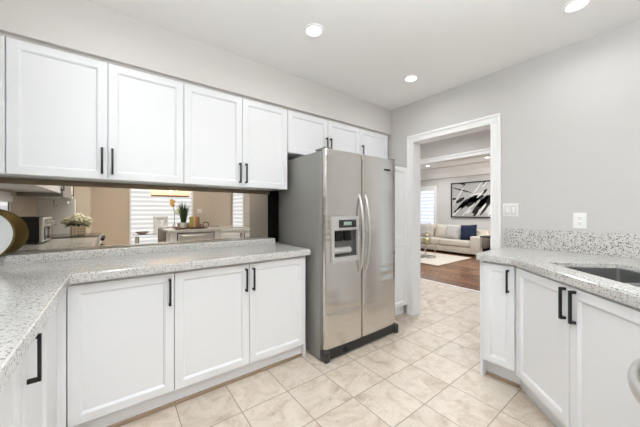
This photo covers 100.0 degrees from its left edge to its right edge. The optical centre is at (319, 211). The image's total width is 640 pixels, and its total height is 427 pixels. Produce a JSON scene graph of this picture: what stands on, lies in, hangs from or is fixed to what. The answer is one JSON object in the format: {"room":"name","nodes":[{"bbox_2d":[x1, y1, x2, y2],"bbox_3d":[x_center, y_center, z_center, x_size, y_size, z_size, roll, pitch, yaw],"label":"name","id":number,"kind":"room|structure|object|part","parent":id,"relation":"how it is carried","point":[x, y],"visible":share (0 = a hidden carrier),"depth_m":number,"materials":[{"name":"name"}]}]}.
{"room":"kitchen","nodes":[
{"label":"kitchen","id":0,"kind":"room"},
{"bbox_2d":[8,190,278,253],"bbox_3d":[-0.800,-0.029,2.654,3.900,2.518,0.120,0,0,-37],"label":"wall","id":1,"kind":"structure","parent":0,"point":[276,190],"depth_m":2.47,"materials":[{"name":"grey paint"}]},
{"bbox_2d":[0,35,18,177],"bbox_3d":[-1.969,-0.583,1.484,0.383,0.754,0.331,0,0,-37],"label":"upper cabinet","id":2,"kind":"object","parent":1,"relation":"attached to","point":[2,38],"visible":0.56,"depth_m":1.46,"materials":[{"name":"white wood"}]},
{"bbox_3d":[-1.877,-0.581,1.359,0.378,0.750,0.020,0,0,-37],"label":"door","id":3,"kind":"part","parent":2,"relation":"part of","materials":[{"name":"white wood"}]},
{"bbox_2d":[6,37,183,185],"bbox_3d":[-1.454,-0.583,1.851,0.881,0.754,0.365,0,0,-37],"label":"upper cabinet","id":4,"kind":"object","parent":1,"relation":"attached to","point":[70,117],"visible":0.99,"depth_m":1.69,"materials":[{"name":"white wood"}]},
{"bbox_3d":[-1.548,-0.581,1.607,0.435,0.750,0.020,0,0,-37],"label":"door","id":5,"kind":"part","parent":4,"relation":"part of","materials":[{"name":"white wood"}]},
{"bbox_3d":[-1.379,-0.321,1.701,0.012,0.165,0.035,0,0,-37],"label":"handle","id":6,"kind":"part","parent":4,"relation":"part of","materials":[{"name":"black metal"}]},
{"bbox_3d":[-1.338,-0.321,1.732,0.012,0.165,0.035,0,0,-37],"label":"handle","id":7,"kind":"part","parent":4,"relation":"part of","materials":[{"name":"black metal"}]},
{"bbox_3d":[-1.196,-0.581,1.873,0.440,0.750,0.020,0,0,-37],"label":"door","id":8,"kind":"part","parent":4,"relation":"part of","materials":[{"name":"white wood"}]},
{"bbox_2d":[0,177,269,253],"bbox_3d":[-1.367,0.026,2.116,2.108,0.471,0.049,0,0,-37],"label":"mirror","id":9,"kind":"object","parent":1,"relation":"attached to","point":[45,215],"visible":0.99,"depth_m":2.01,"materials":[{"name":"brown mirror"}]},
{"bbox_2d":[0,237,274,264],"bbox_3d":[-1.319,0.289,2.051,2.106,0.051,0.133,0,0,-37],"label":"backsplash","id":10,"kind":"structure","parent":1,"relation":"attached to","point":[31,257],"depth_m":1.91,"materials":[{"name":"stone"}]},
{"bbox_2d":[178,83,286,190],"bbox_3d":[-0.749,-0.583,2.384,0.884,0.754,0.365,0,0,-37],"label":"upper cabinet","id":11,"kind":"object","parent":1,"relation":"attached to","point":[231,142],"visible":0.96,"depth_m":2.23,"materials":[{"name":"white wood"}]},
{"bbox_3d":[-0.839,-0.581,2.142,0.445,0.750,0.020,0,0,-37],"label":"door","id":12,"kind":"part","parent":11,"relation":"part of","materials":[{"name":"white wood"}]},
{"bbox_3d":[-0.664,-0.321,2.241,0.012,0.165,0.035,0,0,-37],"label":"handle","id":13,"kind":"part","parent":11,"relation":"part of","materials":[{"name":"black metal"}]},
{"bbox_3d":[-0.622,-0.321,2.273,0.012,0.165,0.035,0,0,-37],"label":"handle","id":14,"kind":"part","parent":11,"relation":"part of","materials":[{"name":"black metal"}]},
{"bbox_3d":[-0.486,-0.581,2.409,0.433,0.750,0.020,0,0,-37],"label":"door","id":15,"kind":"part","parent":11,"relation":"part of","materials":[{"name":"white wood"}]},
{"bbox_2d":[269,191,277,241],"bbox_3d":[-0.481,0.053,2.765,0.073,0.522,0.083,0,0,-37],"label":"trim","id":16,"kind":"structure","parent":1,"relation":"attached to","point":[273,196],"depth_m":2.73,"materials":[{"name":"black"}]},
{"bbox_2d":[287,110,359,159],"bbox_3d":[-0.010,-0.758,2.941,0.961,0.403,0.365,0,0,-37],"label":"upper cabinet","id":17,"kind":"object","parent":1,"relation":"attached to","point":[306,134],"visible":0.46,"depth_m":2.75,"materials":[{"name":"white wood"}]},
{"bbox_3d":[-0.116,-0.756,2.688,0.481,0.399,0.020,0,0,-37],"label":"door","id":18,"kind":"part","parent":17,"relation":"part of","materials":[{"name":"white wood"}]},
{"bbox_3d":[0.268,-0.756,2.977,0.471,0.399,0.020,0,0,-37],"label":"door","id":19,"kind":"part","parent":17,"relation":"part of","materials":[{"name":"white wood"}]},
{"bbox_2d":[360,129,387,158],"bbox_3d":[0.574,-0.758,3.382,0.500,0.403,0.365,0,0,-37],"label":"upper cabinet","id":20,"kind":"object","parent":1,"relation":"attached to","point":[371,143],"visible":0.49,"depth_m":3.27,"materials":[{"name":"white wood"}]},
{"bbox_2d":[0,0,391,136],"bbox_3d":[-0.656,-1.124,2.462,3.660,0.328,0.360,0,0,-37],"label":"wall","id":21,"kind":"structure","parent":0,"point":[83,28],"depth_m":1.92,"materials":[{"name":"grey paint"}]},
{"bbox_2d":[120,248,556,426],"bbox_3d":[1.360,1.270,3.094,11.300,0.080,9.900,0,0,-37],"label":"floor","id":22,"kind":"structure","parent":0,"point":[426,373],"depth_m":1.88,"materials":[{"name":"tile"}]},
{"bbox_2d":[0,318,48,426],"bbox_3d":[-1.143,0.796,0.630,0.655,0.868,0.960,0,0,-37],"label":"base cabinet","id":23,"kind":"object","parent":22,"relation":"on","point":[24,399],"visible":0.6,"depth_m":0.91,"materials":[{"name":"white wood"}]},
{"bbox_3d":[-0.794,0.748,0.639,0.020,0.728,0.545,0,0,-37],"label":"door","id":24,"kind":"part","parent":23,"relation":"part of","materials":[{"name":"white wood"}]},
{"bbox_3d":[-0.961,0.495,0.903,0.035,0.160,0.012,0,0,-37],"label":"handle","id":25,"kind":"part","parent":23,"relation":"part of","materials":[{"name":"black metal"}]},
{"bbox_3d":[-1.081,0.748,1.019,0.020,0.728,0.400,0,0,-37],"label":"door","id":26,"kind":"part","parent":23,"relation":"part of","materials":[{"name":"white wood"}]},
{"bbox_2d":[67,271,173,426],"bbox_3d":[-1.269,0.796,1.745,0.489,0.868,0.635,0,0,-37],"label":"base cabinet","id":27,"kind":"object","parent":22,"relation":"on","point":[120,331],"visible":0.88,"depth_m":1.51,"materials":[{"name":"white wood"}]},
{"bbox_2d":[49,290,66,426],"bbox_3d":[-1.262,0.740,1.283,0.052,0.751,0.221,0,0,-37],"label":"trim","id":28,"kind":"structure","parent":27,"relation":"attached to","point":[58,317],"depth_m":1.35,"materials":[{"name":"white wood"}]},
{"bbox_3d":[-0.914,0.494,1.637,0.012,0.162,0.035,0,0,-37],"label":"handle","id":29,"kind":"part","parent":27,"relation":"part of","materials":[{"name":"black metal"}]},
{"bbox_2d":[107,353,301,426],"bbox_3d":[-0.739,1.220,1.849,1.460,0.020,0.018,0,0,-37],"label":"trim","id":30,"kind":"structure","parent":22,"relation":"on","point":[155,410],"depth_m":1.78,"materials":[{"name":"beige wood"}]},
{"bbox_2d":[173,256,305,400],"bbox_3d":[-0.677,0.796,2.192,0.992,0.868,0.635,0,0,-37],"label":"base cabinet","id":31,"kind":"object","parent":22,"relation":"on","point":[231,321],"visible":0.91,"depth_m":1.91,"materials":[{"name":"white wood"}]},
{"bbox_2d":[0,237,309,391],"bbox_3d":[-0.815,0.313,1.421,2.152,0.098,1.826,0,0,-37],"label":"countertop","id":32,"kind":"structure","parent":31,"relation":"on","point":[32,284],"depth_m":1.55,"materials":[{"name":"stone"}]},
{"bbox_2d":[0,213,14,255],"bbox_3d":[-1.932,0.140,1.487,0.334,0.323,0.099,0,0,-37],"label":"decorative plate","id":33,"kind":"object","parent":32,"relation":"on","point":[7,230],"visible":1,"depth_m":1.57,"materials":[{"name":"white ceramic"}]},
{"bbox_3d":[-0.715,0.748,1.821,0.483,0.728,0.020,0,0,-37],"label":"door","id":34,"kind":"part","parent":31,"relation":"part of","materials":[{"name":"white wood"}]},
{"bbox_3d":[-0.527,0.494,1.930,0.012,0.162,0.035,0,0,-37],"label":"handle","id":35,"kind":"part","parent":31,"relation":"part of","materials":[{"name":"black metal"}]},
{"bbox_3d":[-0.483,0.494,1.963,0.012,0.162,0.035,0,0,-37],"label":"handle","id":36,"kind":"part","parent":31,"relation":"part of","materials":[{"name":"black metal"}]},
{"bbox_3d":[-0.327,0.748,2.114,0.482,0.728,0.020,0,0,-37],"label":"door","id":37,"kind":"part","parent":31,"relation":"part of","materials":[{"name":"white wood"}]},
{"bbox_3d":[-0.281,1.173,2.473,0.020,0.115,0.504,0,0,-37],"label":"panel","id":38,"kind":"part","parent":31,"relation":"part of","materials":[{"name":"white wood"}]},
{"bbox_2d":[279,147,397,363],"bbox_3d":[0.205,0.349,2.722,0.952,1.754,0.822,0,0,-37],"label":"refrigerator","id":39,"kind":"object","parent":22,"relation":"on","point":[338,206],"visible":0.97,"depth_m":2.36,"materials":[{"name":"grey metal"}]},
{"bbox_3d":[0.198,0.309,2.314,0.408,1.642,0.056,0,0,-37],"label":"freezer door","id":40,"kind":"part","parent":39,"relation":"part of","materials":[{"name":"silver metal"}]},
{"bbox_3d":[0.218,0.237,2.300,0.310,0.385,0.022,0,0,-37],"label":"dispenser frame","id":41,"kind":"part","parent":39,"relation":"part of","materials":[{"name":"grey"}]},
{"bbox_3d":[0.237,0.105,2.297,0.197,0.066,0.007,0,0,-37],"label":"control panel","id":42,"kind":"part","parent":39,"relation":"part of","materials":[{"name":"black glass"}]},
{"bbox_3d":[0.364,0.203,2.376,0.024,0.714,0.078,0,0,-37],"label":"handle","id":43,"kind":"part","parent":39,"relation":"part of","materials":[{"name":"silver metal"}]},
{"bbox_3d":[0.426,0.203,2.423,0.024,0.714,0.078,0,0,-37],"label":"handle","id":44,"kind":"part","parent":39,"relation":"part of","materials":[{"name":"silver metal"}]},
{"bbox_3d":[0.564,0.309,2.591,0.490,1.642,0.056,0,0,-37],"label":"fridge door","id":45,"kind":"part","parent":39,"relation":"part of","materials":[{"name":"silver metal"}]},
{"bbox_2d":[395,166,406,315],"bbox_3d":[0.678,0.352,3.308,0.475,1.755,0.596,0,0,-37],"label":"pantry cabinet","id":46,"kind":"object","parent":22,"relation":"on","point":[400,172],"visible":0.3,"depth_m":3.15,"materials":[{"name":"white wood"}]},
{"bbox_3d":[0.851,-0.085,3.078,0.464,0.871,0.020,0,0,-37],"label":"door","id":47,"kind":"part","parent":46,"relation":"part of","materials":[{"name":"white wood"}]},
{"bbox_3d":[0.851,0.734,3.078,0.464,0.756,0.020,0,0,-37],"label":"door","id":48,"kind":"part","parent":46,"relation":"part of","materials":[{"name":"white wood"}]},
{"bbox_2d":[420,251,469,265],"bbox_3d":[2.482,1.222,7.650,1.660,0.013,2.780,0,0,-37],"label":"area rug","id":49,"kind":"object","parent":22,"relation":"on","point":[440,259],"visible":0.49,"depth_m":6.92,"materials":[{"name":"fabric"}]},
{"bbox_2d":[420,242,434,257],"bbox_3d":[2.827,1.036,7.209,0.502,0.357,0.502,0,0,-37],"label":"side table","id":50,"kind":"object","parent":49,"relation":"on","point":[421,243],"visible":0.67,"depth_m":7.00,"materials":[{"name":"silver metal"}]},
{"bbox_2d":[423,232,430,243],"bbox_3d":[2.857,0.706,7.169,0.202,0.300,0.202,0,0,-37],"label":"lantern","id":51,"kind":"object","parent":50,"relation":"on","point":[427,240],"visible":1,"depth_m":7.14,"materials":[{"name":"gold metal"}]},
{"bbox_2d":[420,224,489,254],"bbox_3d":[3.806,0.818,8.236,0.740,0.825,2.340,0,0,-37],"label":"sofa","id":52,"kind":"object","parent":22,"relation":"on","point":[472,246],"visible":0.45,"depth_m":7.65,"materials":[{"name":"fabric"}]},
{"bbox_2d":[420,223,430,236],"bbox_3d":[3.359,0.605,8.713,0.227,0.454,0.473,0,0,-37],"label":"throw pillow","id":53,"kind":"object","parent":52,"relation":"on","point":[424,227],"visible":0.66,"depth_m":8.61,"materials":[{"name":"fabric"}]},
{"bbox_2d":[420,236,441,243],"bbox_3d":[3.470,0.901,8.515,0.540,0.172,0.880,0,0,-37],"label":"seat cushion","id":54,"kind":"object","parent":52,"relation":"on","point":[434,239],"depth_m":8.18,"materials":[{"name":"fabric"}]},
{"bbox_2d":[429,224,434,236],"bbox_3d":[3.482,0.630,8.831,0.292,0.449,0.600,0,0,-37],"label":"cushion","id":55,"kind":"object","parent":52,"relation":"on","point":[432,229],"depth_m":8.60,"materials":[{"name":"fabric"}]},
{"bbox_2d":[435,224,446,237],"bbox_3d":[3.856,0.630,8.336,0.292,0.449,0.600,0,0,-37],"label":"cushion","id":56,"kind":"object","parent":52,"relation":"on","point":[440,230],"depth_m":8.32,"materials":[{"name":"fabric"}]},
{"bbox_2d":[444,224,460,239],"bbox_3d":[3.931,0.605,7.954,0.224,0.443,0.460,0,0,-37],"label":"throw pillow","id":57,"kind":"object","parent":52,"relation":"on","point":[452,231],"visible":0.99,"depth_m":7.88,"materials":[{"name":"fabric"}]},
{"bbox_2d":[439,238,469,246],"bbox_3d":[4.006,0.901,7.805,0.540,0.172,0.880,0,0,-37],"label":"seat cushion","id":58,"kind":"object","parent":52,"relation":"on","point":[443,242],"depth_m":7.67,"materials":[{"name":"fabric"}]},
{"bbox_2d":[460,225,476,239],"bbox_3d":[4.184,0.595,7.569,0.224,0.459,0.476,0,0,-37],"label":"throw pillow","id":59,"kind":"object","parent":52,"relation":"on","point":[467,231],"visible":0.91,"depth_m":7.51,"materials":[{"name":"blue fabric"}]},
{"bbox_3d":[4.433,0.926,7.406,0.720,0.483,0.260,0,0,-37],"label":"arm","id":60,"kind":"part","parent":52,"relation":"part of","materials":[{"name":"fabric"}]},
{"bbox_2d":[480,235,489,251],"bbox_3d":[4.614,0.940,7.042,0.750,0.580,0.480,0,0,-37],"label":"end table","id":61,"kind":"object","parent":22,"relation":"on","point":[486,236],"visible":0.16,"depth_m":6.99,"materials":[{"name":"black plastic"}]},
{"bbox_2d":[480,260,521,387],"bbox_3d":[1.497,0.796,2.094,0.655,0.868,0.238,0,0,-37],"label":"base cabinet","id":62,"kind":"object","parent":22,"relation":"on","point":[497,280],"visible":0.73,"depth_m":1.93,"materials":[{"name":"white wood"}]},
{"bbox_3d":[1.452,0.796,2.195,0.606,0.868,0.022,0,0,-37],"label":"panel","id":63,"kind":"part","parent":62,"relation":"part of","materials":[{"name":"white wood"}]},
{"bbox_3d":[1.275,0.737,1.917,0.020,0.717,0.196,0,0,-37],"label":"door","id":64,"kind":"part","parent":62,"relation":"part of","materials":[{"name":"white wood"}]},
{"bbox_3d":[1.291,0.483,1.852,0.035,0.158,0.012,0,0,-37],"label":"handle","id":65,"kind":"part","parent":62,"relation":"part of","materials":[{"name":"black metal"}]},
{"bbox_2d":[486,371,519,388],"bbox_3d":[1.324,1.220,1.951,0.022,0.020,0.209,0,0,-37],"label":"trim","id":66,"kind":"structure","parent":22,"relation":"on","point":[500,378],"depth_m":1.94,"materials":[{"name":"beige wood"}]},
{"bbox_2d":[516,267,639,426],"bbox_3d":[1.700,0.796,1.302,1.284,0.868,1.270,0,0,-37],"label":"base cabinet","id":67,"kind":"object","parent":22,"relation":"on","point":[576,347],"visible":1,"depth_m":1.31,"materials":[{"name":"white wood"}]},
{"bbox_3d":[1.291,0.737,1.572,0.020,0.717,0.452,0,0,8],"label":"door","id":68,"kind":"part","parent":67,"relation":"part of","materials":[{"name":"white wood"}]},
{"bbox_2d":[476,228,639,308],"bbox_3d":[1.295,0.258,1.146,2.128,0.208,1.588,0,0,-37],"label":"countertop","id":69,"kind":"structure","parent":67,"relation":"on","point":[548,253],"depth_m":1.84,"materials":[{"name":"stone"}]},
{"bbox_2d":[504,228,639,258],"bbox_3d":[2.137,0.234,1.781,0.019,0.161,1.588,0,0,-37],"label":"backsplash","id":70,"kind":"structure","parent":69,"relation":"on","point":[607,244],"depth_m":2.03,"materials":[{"name":"stone"}]},
{"bbox_2d":[566,267,639,286],"bbox_3d":[1.539,0.440,1.247,0.411,0.200,0.799,0,0,8],"label":"sink","id":71,"kind":"object","parent":69,"relation":"in","point":[629,277],"visible":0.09,"depth_m":1.60,"materials":[{"name":"silver metal"}]},
{"bbox_3d":[1.240,0.469,1.375,0.029,0.162,0.014,0,0,8],"label":"handle","id":72,"kind":"part","parent":67,"relation":"part of","materials":[{"name":"black metal"}]},
{"bbox_3d":[1.231,0.469,1.312,0.029,0.162,0.014,0,0,8],"label":"handle","id":73,"kind":"part","parent":67,"relation":"part of","materials":[{"name":"black metal"}]},
{"bbox_3d":[1.228,0.737,1.126,0.020,0.717,0.437,0,0,8],"label":"door","id":74,"kind":"part","parent":67,"relation":"part of","materials":[{"name":"white wood"}]},
{"bbox_2d":[627,358,639,403],"bbox_3d":[1.035,0.799,0.454,0.600,0.862,0.674,0,0,-37],"label":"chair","id":75,"kind":"object","parent":22,"relation":"on","point":[633,374],"visible":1,"depth_m":0.65,"materials":[{"name":"white plastic"}]},
{"bbox_2d":[84,0,639,109],"bbox_3d":[0.265,-1.328,-0.176,5.610,0.080,6.000,0,0,-37],"label":"ceiling","id":76,"kind":"structure","parent":0,"point":[365,50],"depth_m":1.95,"materials":[{"name":"white paint"}]},
{"bbox_2d":[304,23,323,36],"bbox_3d":[-0.043,-1.284,1.912,0.144,0.008,0.144,0,0,-37],"label":"recessed light","id":77,"kind":"object","parent":76,"relation":"in","point":[313,29],"visible":1,"depth_m":1.91,"materials":[{"name":"white plastic"}]},
{"bbox_2d":[403,75,418,81],"bbox_3d":[0.880,-1.284,2.602,0.144,0.008,0.144,0,0,-37],"label":"recessed light","id":78,"kind":"object","parent":76,"relation":"in","point":[410,78],"visible":1,"depth_m":2.60,"materials":[{"name":"white plastic"}]},
{"bbox_2d":[561,0,591,13],"bbox_3d":[1.598,-1.284,1.672,0.144,0.008,0.144,0,0,-37],"label":"recessed light","id":79,"kind":"object","parent":76,"relation":"in","point":[572,6],"visible":1,"depth_m":1.68,"materials":[{"name":"white"}]},
{"bbox_2d":[420,278,479,291],"bbox_3d":[2.323,1.227,4.259,0.040,0.006,3.200,0,0,-37],"label":"trim","id":80,"kind":"structure","parent":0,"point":[420,278],"depth_m":4.44,"materials":[{"name":"white wood"}]},
{"bbox_2d":[420,173,489,229],"bbox_3d":[4.643,-0.110,7.891,0.120,2.680,6.200,0,0,-37],"label":"wall","id":81,"kind":"structure","parent":0,"point":[443,185],"depth_m":8.51,"materials":[{"name":"white paint"}]},
{"bbox_2d":[420,186,436,226],"bbox_3d":[3.425,-0.145,9.376,0.035,1.410,1.360,0,0,-37],"label":"window","id":82,"kind":"structure","parent":81,"relation":"in","point":[424,187],"depth_m":8.86,"materials":[{"name":"white wood"}]},
{"bbox_2d":[420,188,433,223],"bbox_3d":[3.420,-0.145,9.373,0.043,1.226,1.154,0,0,-37],"label":"window blind","id":83,"kind":"object","parent":82,"relation":"attached to","point":[426,195],"visible":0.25,"depth_m":9.10,"materials":[{"name":"grey plastic"}]},
{"bbox_2d":[420,160,489,179],"bbox_3d":[4.466,-1.260,7.694,0.400,0.380,6.100,0,0,-37],"label":"crown molding","id":84,"kind":"structure","parent":81,"relation":"attached to","point":[476,168],"depth_m":8.09,"materials":[{"name":"white"}]},
{"bbox_2d":[451,180,489,217],"bbox_3d":[4.578,-0.344,7.838,0.044,1.067,1.519,0,0,-37],"label":"abstract painting","id":85,"kind":"object","parent":81,"relation":"attached to","point":[468,199],"visible":0.77,"depth_m":7.95,"materials":[{"name":"grey fabric"}]},
{"bbox_2d":[420,129,489,159],"bbox_3d":[2.348,-0.110,4.341,0.140,2.680,3.300,0,0,-37],"label":"wall","id":86,"kind":"structure","parent":0,"point":[478,140],"depth_m":4.38,"materials":[{"name":"grey paint"}]},
{"bbox_2d":[420,148,489,165],"bbox_3d":[2.331,-0.895,4.360,0.225,0.080,3.150,0,0,-37],"label":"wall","id":87,"kind":"structure","parent":86,"relation":"attached to","point":[482,152],"depth_m":4.37,"materials":[{"name":"white paint"}]},
{"bbox_2d":[420,156,489,169],"bbox_3d":[3.087,-1.410,6.716,4.180,0.080,6.200,0,0,-37],"label":"ceiling","id":88,"kind":"structure","parent":0,"point":[480,159],"depth_m":7.54,"materials":[{"name":"white paint"}]},
{"bbox_2d":[388,19,639,312],"bbox_3d":[2.443,-0.029,1.494,0.120,2.518,5.640,0,0,-37],"label":"wall","id":89,"kind":"structure","parent":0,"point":[570,114],"depth_m":2.11,"materials":[{"name":"grey paint"}]},
{"bbox_2d":[407,113,500,315],"bbox_3d":[1.398,0.169,2.871,0.166,2.122,0.984,0,0,-37],"label":"door frame","id":90,"kind":"structure","parent":89,"relation":"attached to","point":[492,122],"depth_m":3.16,"materials":[{"name":"white wood"}]},
{"bbox_2d":[503,203,517,216],"bbox_3d":[1.689,-0.012,2.384,0.010,0.116,0.118,0,0,-37],"label":"light switch","id":91,"kind":"object","parent":89,"relation":"attached to","point":[509,209],"visible":1,"depth_m":2.38,"materials":[{"name":"white plastic"}]},
{"bbox_2d":[573,213,586,228],"bbox_3d":[1.960,0.070,2.027,0.008,0.118,0.074,0,0,-37],"label":"power outlet","id":92,"kind":"object","parent":89,"relation":"attached to","point":[579,219],"visible":1,"depth_m":2.02,"materials":[{"name":"white plastic"}]}
]}

